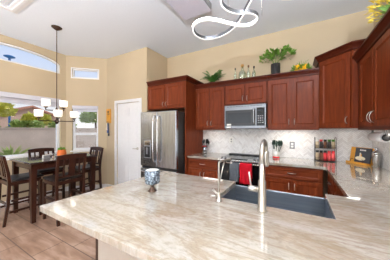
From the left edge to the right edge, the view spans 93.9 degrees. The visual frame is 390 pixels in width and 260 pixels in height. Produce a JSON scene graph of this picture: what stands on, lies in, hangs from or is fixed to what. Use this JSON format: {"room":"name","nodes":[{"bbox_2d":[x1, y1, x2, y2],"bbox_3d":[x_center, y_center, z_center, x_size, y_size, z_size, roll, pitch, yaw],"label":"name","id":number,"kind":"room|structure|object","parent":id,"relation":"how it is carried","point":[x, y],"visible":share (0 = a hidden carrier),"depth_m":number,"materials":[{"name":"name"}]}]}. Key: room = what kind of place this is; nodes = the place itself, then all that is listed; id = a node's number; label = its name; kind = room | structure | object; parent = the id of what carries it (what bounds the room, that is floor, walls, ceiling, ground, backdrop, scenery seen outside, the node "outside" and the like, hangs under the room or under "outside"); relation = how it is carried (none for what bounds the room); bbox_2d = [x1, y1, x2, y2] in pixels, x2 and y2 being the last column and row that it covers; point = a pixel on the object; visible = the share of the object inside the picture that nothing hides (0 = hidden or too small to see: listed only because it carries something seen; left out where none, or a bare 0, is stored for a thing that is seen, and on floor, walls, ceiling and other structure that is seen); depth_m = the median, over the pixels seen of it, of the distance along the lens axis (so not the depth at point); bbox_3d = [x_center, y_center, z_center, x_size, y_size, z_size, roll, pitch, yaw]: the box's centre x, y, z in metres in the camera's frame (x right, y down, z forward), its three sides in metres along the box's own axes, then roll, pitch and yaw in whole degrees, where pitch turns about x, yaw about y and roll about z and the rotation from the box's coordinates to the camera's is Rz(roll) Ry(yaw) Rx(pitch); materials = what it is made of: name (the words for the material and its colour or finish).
{"room":"kitchen","nodes":[
{"label":"kitchen","id":0,"kind":"room"},
{"bbox_2d":[0,34,65,201],"bbox_3d":[-4.366,-0.155,1.619,0.140,3.050,5.750,0,0,29],"label":"wall","id":1,"kind":"structure","parent":0,"point":[14,78],"depth_m":3.57,"materials":[{"name":"beige paint"}]},
{"bbox_2d":[0,42,59,73],"bbox_3d":[-3.351,-1.397,3.429,0.060,0.335,1.380,0,0,29],"label":"window","id":2,"kind":"structure","parent":1,"relation":"in","point":[1,43],"depth_m":3.59,"materials":[{"name":"white paint"}]},
{"bbox_2d":[0,91,60,107],"bbox_3d":[-3.292,-0.584,3.395,0.065,0.183,1.370,0,0,29],"label":"roller blind","id":3,"kind":"object","parent":1,"relation":"attached to","point":[7,97],"visible":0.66,"depth_m":3.46,"materials":[{"name":"white fabric"}]},
{"bbox_2d":[3,105,59,159],"bbox_3d":[-3.323,-0.070,3.407,0.130,1.220,1.450,0,0,29],"label":"window","id":4,"kind":"structure","parent":1,"relation":"in","point":[8,157],"depth_m":3.95,"materials":[{"name":"white paint"}]},
{"bbox_2d":[0,187,65,207],"bbox_3d":[-4.277,1.320,1.621,0.014,0.100,5.640,0,0,29],"label":"baseboard","id":5,"kind":"structure","parent":1,"relation":"attached to","point":[65,187],"depth_m":3.77,"materials":[{"name":"white paint"}]},
{"bbox_2d":[0,189,95,259],"bbox_3d":[-1.589,1.430,0.857,5.730,0.120,7.140,0,0,29],"label":"floor","id":6,"kind":"structure","parent":0,"point":[20,239],"depth_m":2.28,"materials":[{"name":"tile"}]},
{"bbox_2d":[0,155,43,227],"bbox_3d":[-2.759,0.863,2.849,0.416,1.014,0.501,0,0,29],"label":"dining chair","id":7,"kind":"object","parent":6,"relation":"on","point":[9,180],"visible":0.8,"depth_m":2.71,"materials":[{"name":"brown wood"}]},
{"bbox_2d":[2,172,43,181],"bbox_3d":[-2.731,0.739,2.898,0.404,0.037,0.388,0,0,29],"label":"seat cushion","id":8,"kind":"object","parent":7,"relation":"on","point":[23,177],"depth_m":2.79,"materials":[{"name":"black leather"}]},
{"bbox_2d":[28,148,64,207],"bbox_3d":[-2.838,0.863,3.485,0.501,1.014,0.416,0,0,29],"label":"dining chair","id":9,"kind":"object","parent":6,"relation":"on","point":[41,151],"visible":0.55,"depth_m":3.49,"materials":[{"name":"brown wood"}]},
{"bbox_2d":[37,166,62,172],"bbox_3d":[-2.789,0.739,3.457,0.388,0.037,0.404,0,0,29],"label":"seat cushion","id":10,"kind":"object","parent":9,"relation":"on","point":[48,170],"depth_m":3.33,"materials":[{"name":"black leather"}]},
{"bbox_2d":[9,152,97,223],"bbox_3d":[-2.462,0.922,3.245,0.790,0.895,1.020,0,0,29],"label":"dining table","id":11,"kind":"object","parent":6,"relation":"on","point":[34,163],"visible":0.65,"depth_m":2.90,"materials":[{"name":"brown wood"}]},
{"bbox_2d":[42,154,49,158],"bbox_3d":[-2.491,0.444,3.049,0.036,0.060,0.116,0,0,12],"label":"napkin holder","id":12,"kind":"object","parent":11,"relation":"on","point":[47,155],"visible":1,"depth_m":3.03,"materials":[{"name":"grey plastic"}]},
{"bbox_2d":[57,147,66,155],"bbox_3d":[-2.278,0.379,3.113,0.136,0.189,0.136,0,0,-28],"label":"potted succulent","id":13,"kind":"object","parent":11,"relation":"on","point":[61,151],"visible":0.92,"depth_m":3.08,"materials":[{"name":"orange ceramic"}]},
{"bbox_2d":[43,153,86,226],"bbox_3d":[-2.043,0.863,2.866,0.501,1.014,0.416,0,0,29],"label":"dining chair","id":14,"kind":"object","parent":6,"relation":"on","point":[53,180],"visible":0.77,"depth_m":2.77,"materials":[{"name":"brown wood"}]},
{"bbox_2d":[43,172,81,181],"bbox_3d":[-2.092,0.739,2.894,0.388,0.037,0.404,0,0,29],"label":"seat cushion","id":15,"kind":"object","parent":14,"relation":"on","point":[51,178],"depth_m":2.79,"materials":[{"name":"black leather"}]},
{"bbox_2d":[69,147,103,195],"bbox_3d":[-2.180,0.863,3.655,0.416,1.014,0.501,0,0,29],"label":"dining chair","id":16,"kind":"object","parent":6,"relation":"on","point":[96,149],"visible":0.49,"depth_m":3.70,"materials":[{"name":"brown wood"}]},
{"bbox_2d":[75,164,98,170],"bbox_3d":[-2.208,0.739,3.606,0.404,0.037,0.388,0,0,29],"label":"seat cushion","id":17,"kind":"object","parent":16,"relation":"on","point":[87,165],"depth_m":3.51,"materials":[{"name":"black leather"}]},
{"bbox_2d":[96,239,138,259],"bbox_3d":[0.440,0.932,1.080,2.121,0.876,0.805,0,0,29],"label":"base cabinet","id":18,"kind":"object","parent":6,"relation":"on","point":[104,251],"visible":0.02,"depth_m":1.19,"materials":[{"name":"beige paint"}]},
{"bbox_2d":[40,157,389,259],"bbox_3d":[0.755,0.476,1.804,2.284,0.033,2.886,0,0,29],"label":"countertop","id":19,"kind":"structure","parent":18,"relation":"on","point":[181,220],"depth_m":0.93,"materials":[{"name":"beige stone"}]},
{"bbox_2d":[145,168,159,191],"bbox_3d":[-0.322,0.380,1.373,0.112,0.160,0.112,0,0,29],"label":"candle holder","id":20,"kind":"object","parent":19,"relation":"on","point":[152,175],"visible":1,"depth_m":1.33,"materials":[{"name":"blue glass"}]},
{"bbox_2d":[211,159,231,201],"bbox_3d":[0.189,0.329,1.215,0.198,0.262,0.068,0,0,-29],"label":"water tap","id":21,"kind":"object","parent":19,"relation":"on","point":[218,195],"visible":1,"depth_m":1.18,"materials":[{"name":"silver metal"}]},
{"bbox_2d":[248,139,268,212],"bbox_3d":[0.395,0.258,1.111,0.103,0.404,0.200,0,0,29],"label":"kitchen faucet","id":22,"kind":"object","parent":19,"relation":"on","point":[263,153],"visible":1,"depth_m":1.02,"materials":[{"name":"silver metal"}]},
{"bbox_2d":[222,185,332,218],"bbox_3d":[0.547,0.617,1.287,0.685,0.244,0.470,0,0,29],"label":"farmhouse sink","id":23,"kind":"object","parent":19,"relation":"in","point":[306,204],"visible":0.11,"depth_m":1.43,"materials":[{"name":"metal"}]},
{"bbox_2d":[272,140,282,158],"bbox_3d":[1.344,0.312,2.957,0.185,0.293,0.170,0,0,-24],"label":"utensil crock","id":24,"kind":"object","parent":19,"relation":"on","point":[279,143],"visible":1,"depth_m":2.93,"materials":[{"name":"white ceramic"}]},
{"bbox_2d":[314,137,335,161],"bbox_3d":[1.934,0.282,2.710,0.256,0.354,0.141,0,0,29],"label":"spice rack","id":25,"kind":"object","parent":19,"relation":"on","point":[314,137],"visible":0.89,"depth_m":2.69,"materials":[{"name":"grey metal"}]},
{"bbox_2d":[319,150,322,159],"bbox_3d":[1.875,0.375,2.703,0.044,0.143,0.043,0,0,29],"label":"spice jar","id":26,"kind":"object","parent":25,"relation":"on","point":[321,151],"visible":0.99,"depth_m":2.69,"materials":[{"name":"brown glass"}]},
{"bbox_2d":[323,150,326,160],"bbox_3d":[1.917,0.375,2.680,0.044,0.143,0.043,0,0,29],"label":"spice jar","id":27,"kind":"object","parent":25,"relation":"on","point":[325,152],"visible":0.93,"depth_m":2.66,"materials":[{"name":"red glass"}]},
{"bbox_2d":[323,139,326,147],"bbox_3d":[1.917,0.204,2.680,0.044,0.128,0.043,0,0,29],"label":"spice jar","id":28,"kind":"object","parent":25,"relation":"on","point":[325,141],"visible":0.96,"depth_m":2.66,"materials":[{"name":"brown glass"}]},
{"bbox_2d":[327,151,330,160],"bbox_3d":[1.958,0.375,2.656,0.044,0.143,0.043,0,0,29],"label":"spice jar","id":29,"kind":"object","parent":25,"relation":"on","point":[329,152],"visible":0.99,"depth_m":2.64,"materials":[{"name":"red glass"}]},
{"bbox_2d":[327,140,330,148],"bbox_3d":[1.958,0.204,2.656,0.044,0.128,0.043,0,0,29],"label":"spice jar","id":30,"kind":"object","parent":25,"relation":"on","point":[329,141],"visible":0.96,"depth_m":2.64,"materials":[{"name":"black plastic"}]},
{"bbox_2d":[331,151,334,160],"bbox_3d":[2.000,0.375,2.633,0.044,0.143,0.043,0,0,29],"label":"spice jar","id":31,"kind":"object","parent":25,"relation":"on","point":[333,152],"visible":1,"depth_m":2.62,"materials":[{"name":"red glass"}]},
{"bbox_2d":[346,147,373,165],"bbox_3d":[2.222,0.348,2.461,0.106,0.221,0.290,0,0,-7],"label":"book stand","id":32,"kind":"object","parent":19,"relation":"on","point":[353,149],"visible":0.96,"depth_m":2.53,"materials":[{"name":"brown wood"}]},
{"bbox_2d":[354,147,372,163],"bbox_3d":[2.235,0.338,2.422,0.052,0.196,0.200,0,0,-7],"label":"book","id":33,"kind":"object","parent":32,"relation":"on","point":[364,154],"visible":0.98,"depth_m":2.41,"materials":[{"name":"paper"}]},
{"bbox_2d":[355,153,364,160],"bbox_3d":[2.219,0.357,2.441,0.024,0.101,0.130,0,0,-7],"label":"picture","id":34,"kind":"object","parent":33,"relation":"attached to","point":[358,156],"depth_m":2.45},
{"bbox_2d":[371,148,381,167],"bbox_3d":[2.250,0.339,2.258,0.092,0.240,0.092,0,0,29],"label":"cocktail shaker","id":35,"kind":"object","parent":19,"relation":"on","point":[376,156],"visible":1,"depth_m":2.23,"materials":[{"name":"metal"}]},
{"bbox_2d":[141,110,184,176],"bbox_3d":[-0.484,0.510,3.546,0.815,1.680,0.888,0,0,29],"label":"refrigerator","id":36,"kind":"object","parent":6,"relation":"on","point":[162,132],"visible":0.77,"depth_m":3.17,"materials":[{"name":"grey metal"}]},
{"bbox_2d":[183,75,203,174],"bbox_3d":[0.007,0.210,3.472,0.075,2.320,0.733,0,0,29],"label":"end panel","id":37,"kind":"object","parent":6,"relation":"on","point":[193,137],"visible":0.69,"depth_m":3.35,"materials":[{"name":"brown wood"}]},
{"bbox_2d":[188,158,217,178],"bbox_3d":[0.265,0.932,3.367,0.584,0.876,0.638,0,0,29],"label":"base cabinet","id":38,"kind":"object","parent":6,"relation":"on","point":[208,168],"visible":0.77,"depth_m":3.11,"materials":[{"name":"brown wood"}]},
{"bbox_2d":[187,152,227,159],"bbox_3d":[0.268,0.476,3.376,0.581,0.033,0.621,0,0,29],"label":"countertop","id":39,"kind":"structure","parent":38,"relation":"on","point":[211,156],"depth_m":3.28,"materials":[{"name":"beige stone"}]},
{"bbox_2d":[202,139,209,152],"bbox_3d":[0.203,0.319,3.588,0.145,0.280,0.174,0,0,29],"label":"utensil crock","id":40,"kind":"object","parent":39,"relation":"on","point":[204,147],"visible":0.98,"depth_m":3.57,"materials":[{"name":"metal"}]},
{"bbox_2d":[218,153,258,185],"bbox_3d":[0.808,0.874,3.025,0.692,0.893,0.684,0,0,29],"label":"range","id":41,"kind":"object","parent":6,"relation":"on","point":[253,159],"visible":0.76,"depth_m":2.86,"materials":[{"name":"grey metal"}]},
{"bbox_2d":[229,162,239,181],"bbox_3d":[0.600,0.636,2.765,0.150,0.295,0.072,0,0,29],"label":"dish towel","id":42,"kind":"object","parent":41,"relation":"hanging from","point":[234,167],"visible":0.94,"depth_m":2.74,"materials":[{"name":"grey fabric"}]},
{"bbox_2d":[222,154,258,159],"bbox_3d":[0.842,0.465,3.085,0.692,0.019,0.475,0,0,29],"label":"cooktop","id":43,"kind":"object","parent":41,"relation":"in","point":[241,156],"depth_m":3.12,"materials":[{"name":"silver glass"}]},
{"bbox_2d":[239,163,252,184],"bbox_3d":[0.749,0.641,2.682,0.183,0.305,0.072,0,0,29],"label":"dish towel","id":44,"kind":"object","parent":41,"relation":"hanging from","point":[244,168],"visible":0.92,"depth_m":2.66,"materials":[{"name":"red fabric"}]},
{"bbox_2d":[265,165,322,197],"bbox_3d":[1.444,0.932,2.705,0.700,0.876,0.638,0,0,29],"label":"base cabinet","id":45,"kind":"object","parent":6,"relation":"on","point":[298,180],"visible":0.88,"depth_m":2.43,"materials":[{"name":"brown wood"}]},
{"bbox_2d":[327,173,344,196],"bbox_3d":[1.597,0.932,1.624,0.614,0.876,1.185,0,0,29],"label":"base cabinet","id":46,"kind":"object","parent":6,"relation":"on","point":[333,189],"visible":0.15,"depth_m":1.90,"materials":[{"name":"brown wood"}]},
{"bbox_2d":[66,55,106,186],"bbox_3d":[-2.508,-0.155,4.263,0.842,3.050,0.140,0,0,-14],"label":"wall","id":47,"kind":"structure","parent":0,"point":[79,92],"depth_m":4.21,"materials":[{"name":"beige paint"}]},
{"bbox_2d":[70,112,97,151],"bbox_3d":[-2.531,-0.033,4.221,0.595,1.055,0.130,0,0,-14],"label":"window","id":48,"kind":"structure","parent":47,"relation":"in","point":[74,122],"depth_m":4.20,"materials":[{"name":"white paint"}]},
{"bbox_2d":[71,67,98,79],"bbox_3d":[-2.532,-1.295,4.225,0.575,0.240,0.102,0,0,-14],"label":"window","id":49,"kind":"structure","parent":47,"relation":"in","point":[74,69],"depth_m":4.20,"materials":[{"name":"white paint"}]},
{"bbox_2d":[72,105,97,111],"bbox_3d":[-2.524,-0.487,4.192,0.525,0.135,0.060,0,0,-14],"label":"roller blind","id":50,"kind":"object","parent":47,"relation":"attached to","point":[75,108],"visible":0.94,"depth_m":4.18,"materials":[{"name":"white fabric"}]},
{"bbox_2d":[66,184,106,190],"bbox_3d":[-2.486,1.320,4.189,0.827,0.100,0.014,0,0,-14],"label":"baseboard","id":51,"kind":"structure","parent":47,"relation":"attached to","point":[96,185],"depth_m":4.23,"materials":[{"name":"white paint"}]},
{"bbox_2d":[107,48,141,184],"bbox_3d":[-1.556,-0.155,4.084,1.130,3.050,0.140,0,0,29],"label":"wall","id":52,"kind":"structure","parent":0,"point":[124,71],"depth_m":4.10,"materials":[{"name":"beige paint"}]},
{"bbox_2d":[106,109,110,122],"bbox_3d":[-2.020,-0.325,4.237,0.150,0.330,0.044,0,0,29],"label":"key rack","id":53,"kind":"object","parent":52,"relation":"attached to","point":[108,111],"visible":0.95,"depth_m":4.24,"materials":[{"name":"brown wood"}]},
{"bbox_2d":[114,98,141,184],"bbox_3d":[-1.458,0.355,3.952,0.840,2.030,0.094,0,0,29],"label":"door","id":54,"kind":"structure","parent":52,"relation":"in","point":[129,114],"depth_m":3.98,"materials":[{"name":"white paint"}]},
{"bbox_2d":[142,47,166,111],"bbox_3d":[-0.838,-0.155,4.065,0.140,3.050,0.810,0,0,29],"label":"wall","id":55,"kind":"structure","parent":0,"point":[154,65],"depth_m":3.77,"materials":[{"name":"beige paint"}]},
{"bbox_2d":[0,0,376,58],"bbox_3d":[-1.589,-1.830,0.857,5.730,0.300,7.140,0,0,29],"label":"ceiling","id":56,"kind":"structure","parent":0,"point":[105,29],"depth_m":2.84,"materials":[{"name":"paint"}]},
{"bbox_2d":[0,0,33,13],"bbox_3d":[-2.355,-1.669,2.056,0.920,0.022,0.780,0,0,29],"label":"ceiling vent","id":57,"kind":"object","parent":56,"relation":"in","point":[16,6],"visible":1,"depth_m":2.43,"materials":[{"name":"white paint"}]},
{"bbox_2d":[34,25,77,123],"bbox_3d":[-2.189,-0.887,2.891,0.497,1.584,0.344,0,0,-9],"label":"chandelier","id":58,"kind":"object","parent":56,"relation":"hanging from","point":[38,113],"visible":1,"depth_m":2.94,"materials":[{"name":"white glass"}]},
{"bbox_2d":[165,0,210,19],"bbox_3d":[-0.147,-1.632,2.188,0.418,0.094,0.773,0,0,29],"label":"ceiling panel","id":59,"kind":"object","parent":56,"relation":"attached to","point":[188,9],"visible":1,"depth_m":2.35,"materials":[{"name":"grey plastic"}]},
{"bbox_2d":[193,0,258,39],"bbox_3d":[0.312,-1.293,1.469,0.455,0.772,0.855,0,0,-31],"label":"pendant","id":60,"kind":"object","parent":56,"relation":"hanging from","point":[245,10],"visible":1,"depth_m":1.54,"materials":[{"name":"metal"}]},
{"bbox_2d":[167,10,372,197],"bbox_3d":[0.944,-0.155,3.449,3.570,3.050,0.140,0,0,29],"label":"wall","id":61,"kind":"structure","parent":0,"point":[312,40],"depth_m":3.14,"materials":[{"name":"beige paint"}]},
{"bbox_2d":[146,76,184,111],"bbox_3d":[-0.405,-0.672,3.704,0.868,0.555,0.733,0,0,29],"label":"upper cabinet","id":62,"kind":"object","parent":61,"relation":"attached to","point":[168,94],"visible":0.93,"depth_m":3.39,"materials":[{"name":"brown wood"}]},
{"bbox_2d":[194,81,225,129],"bbox_3d":[0.342,-0.430,3.485,0.604,0.860,0.383,0,0,29],"label":"upper cabinet","id":63,"kind":"object","parent":61,"relation":"attached to","point":[210,97],"visible":0.92,"depth_m":3.33,"materials":[{"name":"brown wood"}]},
{"bbox_2d":[200,69,223,82],"bbox_3d":[0.350,-0.973,3.499,0.498,0.296,0.296,0,0,29],"label":"potted fern","id":64,"kind":"object","parent":63,"relation":"on","point":[212,78],"visible":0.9,"depth_m":3.43,"materials":[{"name":"green plant"}]},
{"bbox_2d":[224,75,266,105],"bbox_3d":[0.909,-0.645,3.167,0.693,0.430,0.383,0,0,29],"label":"upper cabinet","id":65,"kind":"object","parent":61,"relation":"attached to","point":[249,90],"visible":0.89,"depth_m":3.01,"materials":[{"name":"brown wood"}]},
{"bbox_2d":[225,103,266,128],"bbox_3d":[0.888,-0.220,3.131,0.675,0.390,0.446,0,0,29],"label":"microwave","id":66,"kind":"object","parent":65,"relation":"attached to","point":[249,116],"visible":1,"depth_m":2.96,"materials":[{"name":"grey metal"}]},
{"bbox_2d":[203,128,372,161],"bbox_3d":[1.312,0.219,3.156,2.617,0.482,0.010,0,0,29],"label":"backsplash","id":67,"kind":"structure","parent":61,"relation":"attached to","point":[245,141],"depth_m":3.02,"materials":[{"name":"tile"}]},
{"bbox_2d":[290,142,294,148],"bbox_3d":[1.595,0.250,2.985,0.076,0.116,0.008,0,0,29],"label":"wall outlet","id":68,"kind":"object","parent":67,"relation":"attached to","point":[292,144],"visible":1,"depth_m":2.98,"materials":[{"name":"grey plastic"}]},
{"bbox_2d":[267,67,319,129],"bbox_3d":[1.507,-0.430,2.831,0.678,0.860,0.383,0,0,29],"label":"upper cabinet","id":69,"kind":"object","parent":61,"relation":"attached to","point":[292,96],"visible":1,"depth_m":2.68,"materials":[{"name":"brown wood"}]},
{"bbox_2d":[258,44,296,73],"bbox_3d":[1.304,-1.071,2.893,0.564,0.491,0.329,0,0,29],"label":"potted plant","id":70,"kind":"object","parent":69,"relation":"on","point":[275,67],"visible":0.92,"depth_m":2.84,"materials":[{"name":"green plant"}]},
{"bbox_2d":[290,59,312,70],"bbox_3d":[1.583,-0.931,2.722,0.312,0.211,0.262,0,0,29],"label":"flower arrangement","id":71,"kind":"object","parent":69,"relation":"on","point":[299,66],"visible":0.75,"depth_m":2.65,"materials":[{"name":"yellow plant"}]},
{"bbox_2d":[313,38,365,128],"bbox_3d":[1.992,-0.526,2.393,0.703,1.008,0.673,0,0,29],"label":"upper cabinet","id":72,"kind":"object","parent":61,"relation":"attached to","point":[338,72],"visible":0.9,"depth_m":2.28,"materials":[{"name":"brown wood"}]},
{"bbox_2d":[371,130,389,140],"bbox_3d":[2.063,0.048,2.041,0.072,0.137,0.411,0,0,29],"label":"paper towel holder","id":73,"kind":"object","parent":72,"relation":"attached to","point":[386,137],"visible":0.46,"depth_m":1.87,"materials":[{"name":"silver metal"}]},
{"bbox_2d":[367,132,389,142],"bbox_3d":[2.066,0.080,2.046,0.104,0.104,0.360,0,0,29],"label":"paper towel roll","id":74,"kind":"object","parent":73,"relation":"hanging from","point":[373,136],"visible":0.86,"depth_m":1.99,"materials":[{"name":"white paper"}]},
{"bbox_2d":[373,1,389,28],"bbox_3d":[0.849,-0.155,-0.511,0.140,3.050,7.140,0,0,29],"label":"wall","id":75,"kind":"structure","parent":0,"point":[378,17],"depth_m":2.39,"materials":[{"name":"beige paint"}]},
{"bbox_2d":[352,11,389,129],"bbox_3d":[1.772,-0.430,1.642,0.354,0.860,0.958,0,0,29],"label":"upper cabinet","id":76,"kind":"object","parent":75,"relation":"attached to","point":[372,57],"visible":1,"depth_m":1.60,"materials":[{"name":"brown wood"}]},
{"bbox_2d":[365,0,389,22],"bbox_3d":[1.607,-0.998,1.432,0.409,0.346,0.552,0,0,29],"label":"flowering plant","id":77,"kind":"object","parent":76,"relation":"on","point":[384,8],"visible":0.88,"depth_m":1.53,"materials":[{"name":"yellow plant"}]},
{"bbox_2d":[373,130,389,170],"bbox_3d":[1.748,0.218,1.248,0.010,0.481,2.888,0,0,29],"label":"backsplash","id":78,"kind":"structure","parent":75,"relation":"attached to","point":[384,148],"depth_m":2.17,"materials":[{"name":"tile"}]},
{"label":"outside","id":79,"kind":"structure","parent":0,"visible":0},
{"bbox_3d":[-11.506,1.320,12.190,48.000,0.600,50.000,0,0,29],"label":"ground","id":80,"kind":"structure","parent":79,"visible":0},
{"bbox_2d":[0,102,18,116],"bbox_3d":[-8.921,-0.169,7.597,1.732,2.388,2.256,0,0,29],"label":"tree","id":81,"kind":"object","parent":80,"relation":"on","point":[6,109],"visible":0.98,"depth_m":8.00,"materials":[{"name":"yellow plant"}]},
{"bbox_2d":[3,55,15,125],"bbox_3d":[-9.614,-1.425,9.432,0.460,4.890,0.460,0,0,29],"label":"light","id":82,"kind":"object","parent":80,"relation":"on","point":[9,57],"visible":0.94,"depth_m":9.39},
{"bbox_2d":[0,145,28,155],"bbox_3d":[-4.630,0.676,4.604,0.802,0.688,0.764,0,0,29],"label":"agave plant","id":83,"kind":"object","parent":80,"relation":"on","point":[6,152],"visible":0.55,"depth_m":4.57,"materials":[{"name":"green plant"}]},
{"bbox_2d":[7,119,45,127],"bbox_3d":[-7.132,0.272,7.710,1.027,1.511,1.336,0,0,29],"label":"bush","id":84,"kind":"object","parent":80,"relation":"on","point":[16,123],"visible":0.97,"depth_m":7.52,"materials":[{"name":"green plant"}]},
{"bbox_2d":[0,105,55,127],"bbox_3d":[-15.328,-0.435,15.597,6.600,2.910,4.400,0,0,29],"label":"house","id":85,"kind":"structure","parent":80,"relation":"on","point":[3,120],"depth_m":13.63,"materials":[{"name":"pink paint"}]},
{"bbox_2d":[20,111,52,125],"bbox_3d":[-8.176,0.038,9.503,1.434,1.976,1.454,0,0,29],"label":"tree","id":86,"kind":"object","parent":80,"relation":"on","point":[28,116],"visible":0.58,"depth_m":9.09,"materials":[{"name":"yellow plant"}]},
{"bbox_2d":[0,127,96,153],"bbox_3d":[-8.670,0.465,3.145,0.260,1.110,21.000,0,0,29],"label":"wall","id":87,"kind":"structure","parent":80,"relation":"on","point":[31,138],"depth_m":7.18,"materials":[{"name":"paint"}]},
{"bbox_2d":[47,122,76,127],"bbox_3d":[-6.484,0.272,8.879,1.041,1.511,1.256,0,0,29],"label":"bush","id":88,"kind":"object","parent":80,"relation":"on","point":[53,124],"visible":0.23,"depth_m":8.51,"materials":[{"name":"green plant"}]},
{"bbox_2d":[79,112,96,127],"bbox_3d":[-5.881,-0.063,10.771,1.538,2.178,1.876,0,0,29],"label":"tree","id":89,"kind":"object","parent":80,"relation":"on","point":[86,117],"visible":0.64,"depth_m":10.19,"materials":[{"name":"green plant"}]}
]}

